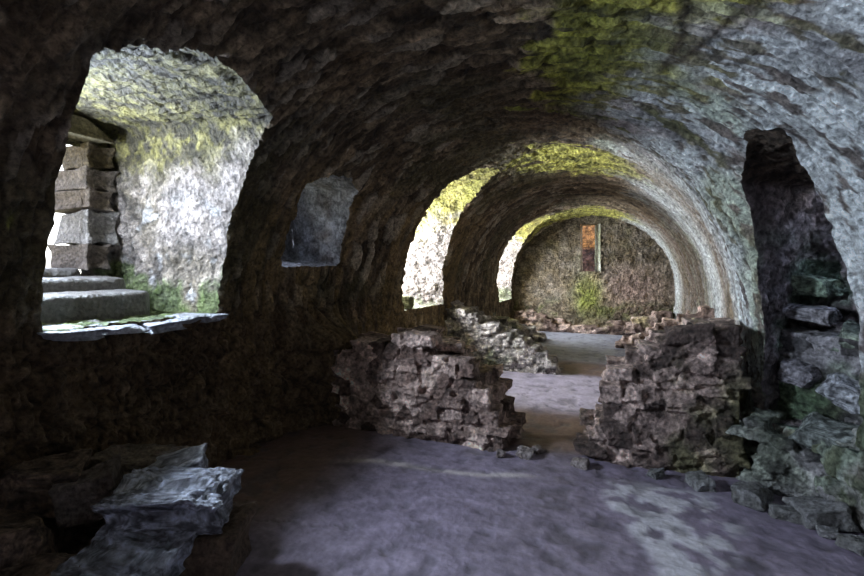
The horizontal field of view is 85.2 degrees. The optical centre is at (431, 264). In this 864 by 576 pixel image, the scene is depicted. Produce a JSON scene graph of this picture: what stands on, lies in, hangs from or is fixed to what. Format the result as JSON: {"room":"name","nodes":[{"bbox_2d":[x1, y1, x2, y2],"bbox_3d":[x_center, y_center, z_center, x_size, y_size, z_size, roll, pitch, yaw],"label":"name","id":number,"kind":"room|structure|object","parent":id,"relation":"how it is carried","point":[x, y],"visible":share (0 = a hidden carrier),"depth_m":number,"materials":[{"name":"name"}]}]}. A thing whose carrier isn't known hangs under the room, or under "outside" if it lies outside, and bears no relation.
{"room":"ruined castle vault","nodes":[
{"label":"ruined castle vault","id":0,"kind":"room"},
{"bbox_2d":[66,124,115,276],"bbox_3d":[-3.438,-0.450,3.880,0.073,2.500,2.100,0,0,21],"label":"wall","id":1,"kind":"structure","parent":0,"point":[93,272],"depth_m":4.53,"materials":[{"name":"grey stone"}]},
{"bbox_2d":[0,263,516,482],"bbox_3d":[-0.892,0.996,5.960,0.625,2.047,16.852,0,0,25],"label":"wall","id":2,"kind":"structure","parent":0,"point":[262,372],"depth_m":4.17,"materials":[{"name":"stone"}]},
{"bbox_2d":[37,324,107,340],"bbox_3d":[-2.412,0.445,3.049,0.404,0.093,0.360,0,0,21],"label":"sill slab","id":3,"kind":"structure","parent":2,"relation":"on","point":[86,334],"depth_m":3.03,"materials":[{"name":"grey stone"}]},
{"bbox_2d":[89,321,149,335],"bbox_3d":[-2.300,0.457,3.375,0.437,0.077,0.339,0,0,21],"label":"sill slab","id":4,"kind":"structure","parent":2,"relation":"on","point":[131,328],"depth_m":3.31,"materials":[{"name":"grey stone"}]},
{"bbox_2d":[41,44,271,330],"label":"window","id":5,"kind":"structure","parent":2,"relation":"in","point":[185,128],"depth_m":4.10,"materials":[{"name":"grey stone"}]},
{"bbox_2d":[43,267,80,277],"bbox_3d":[-3.641,0.268,3.906,0.809,0.506,1.080,0,0,21],"label":"stone step","id":6,"kind":"structure","parent":5,"relation":"on","point":[49,272],"depth_m":4.04,"materials":[{"name":"grey stone"}]},
{"bbox_2d":[48,243,110,269],"bbox_3d":[-3.384,-0.076,4.505,0.627,0.252,0.231,0,0,21],"label":"jamb block","id":7,"kind":"object","parent":6,"relation":"on","point":[87,256],"visible":0.94,"depth_m":4.43,"materials":[{"name":"stone"}]},
{"bbox_2d":[53,209,120,245],"bbox_3d":[-3.365,-0.347,4.540,0.623,0.336,0.301,0,0,21],"label":"jamb block","id":8,"kind":"object","parent":7,"relation":"on","point":[96,227],"visible":0.94,"depth_m":4.44,"materials":[{"name":"stone"}]},
{"bbox_2d":[55,188,114,213],"bbox_3d":[-3.379,-0.600,4.514,0.625,0.217,0.261,0,0,21],"label":"jamb block","id":9,"kind":"object","parent":8,"relation":"on","point":[66,202],"visible":0.71,"depth_m":4.43,"materials":[{"name":"stone"}]},
{"bbox_2d":[55,165,119,192],"bbox_3d":[-3.369,-0.801,4.530,0.625,0.216,0.305,0,0,21],"label":"jamb block","id":10,"kind":"object","parent":9,"relation":"on","point":[84,177],"visible":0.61,"depth_m":4.44,"materials":[{"name":"stone"}]},
{"bbox_2d":[62,142,115,169],"bbox_3d":[-3.377,-1.014,4.523,0.621,0.248,0.262,0,0,21],"label":"jamb block","id":11,"kind":"object","parent":10,"relation":"on","point":[93,156],"visible":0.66,"depth_m":4.42,"materials":[{"name":"stone"}]},
{"bbox_2d":[68,115,114,143],"bbox_3d":[-3.318,-1.221,3.994,0.402,0.184,1.001,0,0,21],"label":"stone lintel","id":12,"kind":"object","parent":11,"relation":"on","point":[82,130],"visible":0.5,"depth_m":4.20,"materials":[{"name":"grey stone"}]},
{"bbox_2d":[42,276,125,292],"bbox_3d":[-3.130,0.309,3.780,0.449,0.426,1.300,0,0,21],"label":"stone step","id":13,"kind":"structure","parent":5,"relation":"on","point":[72,283],"depth_m":3.88,"materials":[{"name":"grey stone"}]},
{"bbox_2d":[40,289,149,322],"bbox_3d":[-2.815,0.365,3.635,0.473,0.312,1.260,0,0,21],"label":"stone step","id":14,"kind":"structure","parent":5,"relation":"on","point":[57,307],"depth_m":3.62,"materials":[{"name":"grey stone"}]},
{"bbox_2d":[139,319,187,333],"bbox_3d":[-2.171,0.466,3.650,0.404,0.085,0.303,0,0,21],"label":"sill slab","id":15,"kind":"structure","parent":2,"relation":"on","point":[170,324],"depth_m":3.58,"materials":[{"name":"grey stone"}]},
{"bbox_2d":[165,313,211,323],"bbox_3d":[-2.090,0.442,3.913,0.408,0.078,0.269,0,0,13],"label":"sill slab","id":16,"kind":"structure","parent":2,"relation":"on","point":[191,318],"depth_m":3.85,"materials":[{"name":"grey stone"}]},
{"bbox_2d":[190,313,228,322],"bbox_3d":[-1.997,0.454,4.099,0.404,0.082,0.201,0,0,21],"label":"sill slab","id":17,"kind":"structure","parent":2,"relation":"on","point":[215,317],"depth_m":4.04,"materials":[{"name":"grey stone"}]},
{"bbox_2d":[281,175,358,266],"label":"wall niche","id":18,"kind":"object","parent":2,"relation":"in","point":[319,225],"depth_m":5.78,"materials":[{"name":"grey stone"}]},
{"bbox_2d":[402,168,498,309],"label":"window","id":19,"kind":"structure","parent":2,"relation":"in","point":[423,277],"depth_m":7.94,"materials":[{"name":"white stone"}]},
{"bbox_2d":[402,295,413,309],"bbox_3d":[-0.404,0.578,7.273,0.254,0.221,0.206,0,0,6],"label":"loose stone","id":20,"kind":"object","parent":19,"relation":"on","point":[408,301],"visible":0.62,"depth_m":7.18,"materials":[{"name":"stone"}]},
{"bbox_2d":[497,215,549,301],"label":"window","id":21,"kind":"structure","parent":2,"relation":"in","point":[506,265],"depth_m":13.08,"materials":[{"name":"white stone"}]},
{"bbox_2d":[281,221,294,259],"bbox_3d":[-1.875,-0.550,6.026,0.057,1.500,0.800,0,0,21],"label":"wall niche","id":22,"kind":"object","parent":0,"point":[288,254],"visible":0.07,"depth_m":6.10,"materials":[{"name":"grey stone"}]},
{"bbox_2d":[0,0,863,267],"bbox_3d":[1.230,-0.794,5.125,5.151,1.744,16.873,0,0,21],"label":"ceiling","id":23,"kind":"structure","parent":0,"point":[638,113],"depth_m":3.38,"materials":[{"name":"grey stone"}]},
{"bbox_2d":[217,331,863,575],"bbox_3d":[1.477,1.807,5.195,6.440,0.048,17.150,0,0,21],"label":"floor","id":24,"kind":"structure","parent":0,"point":[331,500],"depth_m":3.44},
{"bbox_2d":[50,529,197,575],"bbox_3d":[-1.603,1.612,2.412,0.623,0.388,0.491,0,0,10],"label":"stone slab","id":25,"kind":"object","parent":24,"relation":"on","point":[147,552],"visible":0.91,"depth_m":2.40,"materials":[{"name":"grey stone"}]},
{"bbox_2d":[91,465,243,541],"bbox_3d":[-1.489,1.360,2.718,0.700,0.256,0.415,0,0,-2],"label":"stone slab","id":26,"kind":"object","parent":25,"relation":"on","point":[198,499],"visible":0.99,"depth_m":2.57,"materials":[{"name":"grey stone"}]},
{"bbox_2d":[41,499,248,554],"bbox_3d":[-1.945,1.651,3.020,1.440,0.417,0.547,0,0,6],"label":"rubble heap","id":27,"kind":"object","parent":24,"relation":"on","point":[69,540],"visible":0.07,"depth_m":2.81,"materials":[{"name":"stone"}]},
{"bbox_2d":[0,448,92,517],"bbox_3d":[-2.265,1.300,2.757,0.408,0.313,0.368,0,0,-22],"label":"stone block","id":28,"kind":"object","parent":27,"relation":"on","point":[25,486],"visible":0.68,"depth_m":2.64,"materials":[{"name":"stone"}]},
{"bbox_2d":[48,453,122,527],"bbox_3d":[-2.011,1.318,2.759,0.313,0.304,0.300,0,0,-21],"label":"stone block","id":29,"kind":"object","parent":27,"relation":"on","point":[73,501],"visible":0.81,"depth_m":2.66,"materials":[{"name":"stone"}]},
{"bbox_2d":[88,443,175,475],"bbox_3d":[-1.972,1.361,3.097,0.420,0.306,0.301,0,0,0],"label":"stone block","id":30,"kind":"object","parent":27,"relation":"on","point":[133,456],"visible":0.4,"depth_m":3.07,"materials":[{"name":"grey stone"}]},
{"bbox_2d":[148,443,207,468],"bbox_3d":[-1.632,1.341,3.067,0.453,0.322,0.315,0,0,-8],"label":"stone slab","id":31,"kind":"object","parent":27,"relation":"on","point":[194,456],"visible":0.44,"depth_m":3.03,"materials":[{"name":"grey stone"}]},
{"bbox_2d":[150,445,190,456],"bbox_3d":[-1.760,1.304,3.167,0.198,0.126,0.165,0,0,5],"label":"stone block","id":32,"kind":"object","parent":31,"relation":"on","point":[176,448],"visible":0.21,"depth_m":3.15,"materials":[{"name":"grey stone"}]},
{"bbox_2d":[179,501,257,575],"bbox_3d":[-1.272,1.631,2.677,0.434,0.366,0.425,0,0,-4],"label":"stone block","id":33,"kind":"object","parent":24,"relation":"on","point":[223,554],"visible":0.59,"depth_m":2.52,"materials":[{"name":"brown stone"}]},
{"bbox_2d":[331,324,525,451],"bbox_3d":[-0.081,1.275,5.228,2.206,1.170,0.879,0,0,21],"label":"wall","id":34,"kind":"structure","parent":24,"relation":"on","point":[419,382],"depth_m":4.91,"materials":[{"name":"stone"}]},
{"bbox_2d":[496,449,505,457],"bbox_3d":[0.649,1.775,4.433,0.095,0.076,0.114,0,0,4],"label":"loose stone","id":35,"kind":"object","parent":24,"relation":"on","point":[500,453],"visible":1,"depth_m":4.38,"materials":[{"name":"grey stone"}]},
{"bbox_2d":[492,312,546,341],"bbox_3d":[2.009,1.456,11.396,1.512,0.809,0.686,0,0,17],"label":"wall","id":36,"kind":"structure","parent":24,"relation":"on","point":[530,331],"depth_m":11.16,"materials":[{"name":"stone"}]},
{"bbox_2d":[515,445,534,459],"bbox_3d":[0.876,1.768,4.407,0.173,0.106,0.138,0,0,21],"label":"loose stone","id":37,"kind":"object","parent":24,"relation":"on","point":[523,452],"visible":1,"depth_m":4.37,"materials":[{"name":"grey stone"}]},
{"bbox_2d":[532,444,546,454],"bbox_3d":[1.024,1.774,4.518,0.130,0.086,0.105,0,0,-32],"label":"loose stone","id":38,"kind":"object","parent":24,"relation":"on","point":[539,450],"visible":0.89,"depth_m":4.48,"materials":[{"name":"grey stone"}]},
{"bbox_2d":[445,300,714,374],"bbox_3d":[2.329,1.246,7.944,4.563,1.228,0.798,0,0,21],"label":"wall","id":39,"kind":"structure","parent":24,"relation":"on","point":[495,343],"depth_m":8.08,"materials":[{"name":"stone"}]},
{"bbox_2d":[570,457,589,470],"bbox_3d":[1.332,1.771,4.204,0.161,0.097,0.128,0,0,43],"label":"loose stone","id":40,"kind":"object","parent":24,"relation":"on","point":[582,463],"visible":1,"depth_m":4.17,"materials":[{"name":"grey stone"}]},
{"bbox_2d":[514,309,672,335],"bbox_3d":[4.171,1.513,12.650,4.149,0.693,0.701,0,0,21],"label":"rubble heap","id":41,"kind":"object","parent":24,"relation":"on","point":[637,324],"visible":0.71,"depth_m":12.41,"materials":[{"name":"stone"}]},
{"bbox_2d":[615,310,689,347],"bbox_3d":[4.829,1.393,10.248,1.569,0.934,0.700,0,0,21],"label":"wall","id":42,"kind":"structure","parent":24,"relation":"on","point":[625,339],"depth_m":10.16,"materials":[{"name":"stone"}]},
{"bbox_2d":[646,468,666,479],"bbox_3d":[1.902,1.768,4.004,0.150,0.090,0.114,0,0,-30],"label":"loose stone","id":43,"kind":"object","parent":24,"relation":"on","point":[655,473],"visible":1,"depth_m":3.98,"materials":[{"name":"grey stone"}]},
{"bbox_2d":[573,317,752,477],"bbox_3d":[2.132,1.178,4.506,1.437,1.364,0.932,0,0,21],"label":"wall","id":44,"kind":"structure","parent":24,"relation":"on","point":[671,402],"depth_m":4.10,"materials":[{"name":"stone"}]},
{"bbox_2d":[684,470,716,492],"bbox_3d":[2.171,1.764,3.813,0.164,0.132,0.212,0,0,1],"label":"loose stone","id":45,"kind":"object","parent":24,"relation":"on","point":[699,481],"visible":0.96,"depth_m":3.77,"materials":[{"name":"grey stone"}]},
{"bbox_2d":[730,481,773,510],"bbox_3d":[2.432,1.750,3.580,0.290,0.157,0.238,0,0,-41],"label":"loose stone","id":46,"kind":"object","parent":24,"relation":"on","point":[754,495],"visible":0.98,"depth_m":3.52,"materials":[{"name":"grey stone"}]},
{"bbox_2d":[768,503,802,524],"bbox_3d":[2.515,1.766,3.340,0.205,0.099,0.162,0,0,21],"label":"loose stone","id":47,"kind":"object","parent":24,"relation":"on","point":[781,512],"visible":0.8,"depth_m":3.30,"materials":[{"name":"grey stone"}]},
{"bbox_2d":[725,407,859,499],"bbox_3d":[3.091,1.486,3.612,0.668,0.748,1.397,0,0,-40],"label":"rock","id":48,"kind":"object","parent":24,"relation":"on","point":[778,463],"visible":0.55,"depth_m":3.68,"materials":[{"name":"stone"}]},
{"bbox_2d":[788,411,859,448],"bbox_3d":[2.996,1.297,3.538,0.312,0.269,0.461,0,0,-29],"label":"stone","id":49,"kind":"object","parent":48,"relation":"in","point":[815,427],"visible":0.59,"depth_m":3.53,"materials":[{"name":"grey stone"}]},
{"bbox_2d":[777,326,862,424],"bbox_3d":[3.373,1.143,3.845,0.618,1.433,1.189,0,0,-16],"label":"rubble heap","id":50,"kind":"object","parent":24,"relation":"on","point":[802,343],"visible":0.39,"depth_m":3.82,"materials":[{"name":"stone"}]},
{"bbox_2d":[775,357,821,387],"bbox_3d":[3.108,0.892,3.938,0.276,0.239,0.342,0,0,-15],"label":"stone","id":51,"kind":"object","parent":50,"relation":"in","point":[801,374],"visible":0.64,"depth_m":3.88,"materials":[{"name":"grey stone"}]},
{"bbox_2d":[815,372,860,413],"bbox_3d":[3.180,0.965,3.581,0.327,0.287,0.392,0,0,-34],"label":"stone","id":52,"kind":"object","parent":50,"relation":"in","point":[842,390],"visible":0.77,"depth_m":3.54,"materials":[{"name":"grey stone"}]},
{"bbox_2d":[830,319,859,351],"bbox_3d":[3.312,0.584,3.604,0.306,0.290,0.380,0,0,-26],"label":"stone","id":53,"kind":"object","parent":50,"relation":"in","point":[850,329],"visible":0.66,"depth_m":3.62,"materials":[{"name":"grey stone"}]},
{"bbox_2d":[782,495,860,532],"bbox_3d":[2.711,1.737,3.281,0.360,0.212,0.256,0,0,8],"label":"loose stone","id":54,"kind":"object","parent":24,"relation":"on","point":[813,510],"visible":0.77,"depth_m":3.19,"materials":[{"name":"grey stone"}]},
{"bbox_2d":[815,524,839,539],"bbox_3d":[2.624,1.776,3.114,0.127,0.064,0.102,0,0,33],"label":"loose stone","id":55,"kind":"object","parent":24,"relation":"on","point":[831,533],"visible":0.81,"depth_m":3.10,"materials":[{"name":"grey stone"}]},
{"bbox_2d":[835,533,863,556],"bbox_3d":[2.683,1.766,2.940,0.210,0.108,0.165,0,0,-2],"label":"loose stone","id":56,"kind":"object","parent":24,"relation":"on","point":[851,542],"visible":1,"depth_m":2.94,"materials":[{"name":"grey stone"}]},
{"bbox_3d":[-1.955,1.617,2.295,0.440,0.300,0.388,0,0,-30],"label":"stone block","id":57,"kind":"object","parent":24,"relation":"on","visible":0},
{"bbox_2d":[0,507,57,569],"bbox_3d":[-2.214,1.479,2.441,0.436,0.422,0.376,0,0,-4],"label":"stone block","id":58,"kind":"object","parent":57,"relation":"on","point":[24,536],"visible":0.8,"depth_m":2.38,"materials":[{"name":"brown stone"}]},
{"bbox_2d":[514,215,674,325],"bbox_3d":[4.379,0.100,12.891,4.900,3.600,0.081,0,0,21],"label":"wall","id":59,"kind":"structure","parent":0,"point":[635,278],"depth_m":12.84,"materials":[{"name":"grey stone"}]},
{"bbox_2d":[581,225,582,270],"bbox_3d":[4.214,-0.475,13.231,0.027,1.310,0.550,0,0,21],"label":"window","id":60,"kind":"structure","parent":59,"relation":"in","point":[581,225],"depth_m":13.18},
{"bbox_2d":[582,223,600,225],"bbox_3d":[4.450,-1.127,13.138,0.510,0.027,0.550,0,0,21],"label":"window","id":61,"kind":"structure","parent":59,"relation":"in","point":[596,223],"depth_m":13.11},
{"bbox_2d":[595,224,600,270],"bbox_3d":[4.608,-0.475,13.076,0.027,1.310,0.576,0,0,4],"label":"window","id":62,"kind":"structure","parent":59,"relation":"in","point":[598,226],"depth_m":13.09,"materials":[{"name":"grey stone"}]},
{"bbox_2d":[671,263,863,532],"bbox_3d":[3.176,0.994,4.347,0.808,2.051,16.851,0,0,19],"label":"wall","id":63,"kind":"structure","parent":0,"point":[733,292],"depth_m":4.04,"materials":[{"name":"grey stone"}]},
{"bbox_2d":[740,127,858,453],"bbox_3d":[2.892,0.178,3.679,1.334,2.301,1.139,0,0,-10],"label":"wall niche","id":64,"kind":"object","parent":63,"relation":"attached to","point":[779,192],"depth_m":3.96,"materials":[{"name":"grey stone"}]},
{"bbox_2d":[800,192,858,332],"bbox_3d":[3.569,0.450,3.525,0.137,2.900,1.915,0,0,-16],"label":"wall","id":65,"kind":"structure","parent":0,"point":[824,259],"depth_m":4.07,"materials":[{"name":"grey stone"}]},
{"bbox_2d":[782,303,842,325],"bbox_3d":[3.217,0.410,3.970,0.315,0.149,0.429,0,0,-21],"label":"stone","id":66,"kind":"object","parent":65,"relation":"attached to","point":[820,314],"visible":0.96,"depth_m":3.88,"materials":[{"name":"grey stone"}]},
{"bbox_2d":[791,275,843,296],"bbox_3d":[3.288,0.179,4.084,0.228,0.183,0.406,0,0,-20],"label":"stone","id":67,"kind":"object","parent":65,"relation":"attached to","point":[811,285],"visible":0.89,"depth_m":3.96,"materials":[{"name":"grey stone"}]},
{"label":"outside","id":68,"kind":"structure","parent":0,"visible":0},
{"bbox_2d":[581,224,594,270],"bbox_3d":[4.399,-0.500,14.277,1.520,2.200,0.068,0,0,21],"label":"wall","id":69,"kind":"structure","parent":68,"point":[588,232],"depth_m":14.16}
]}

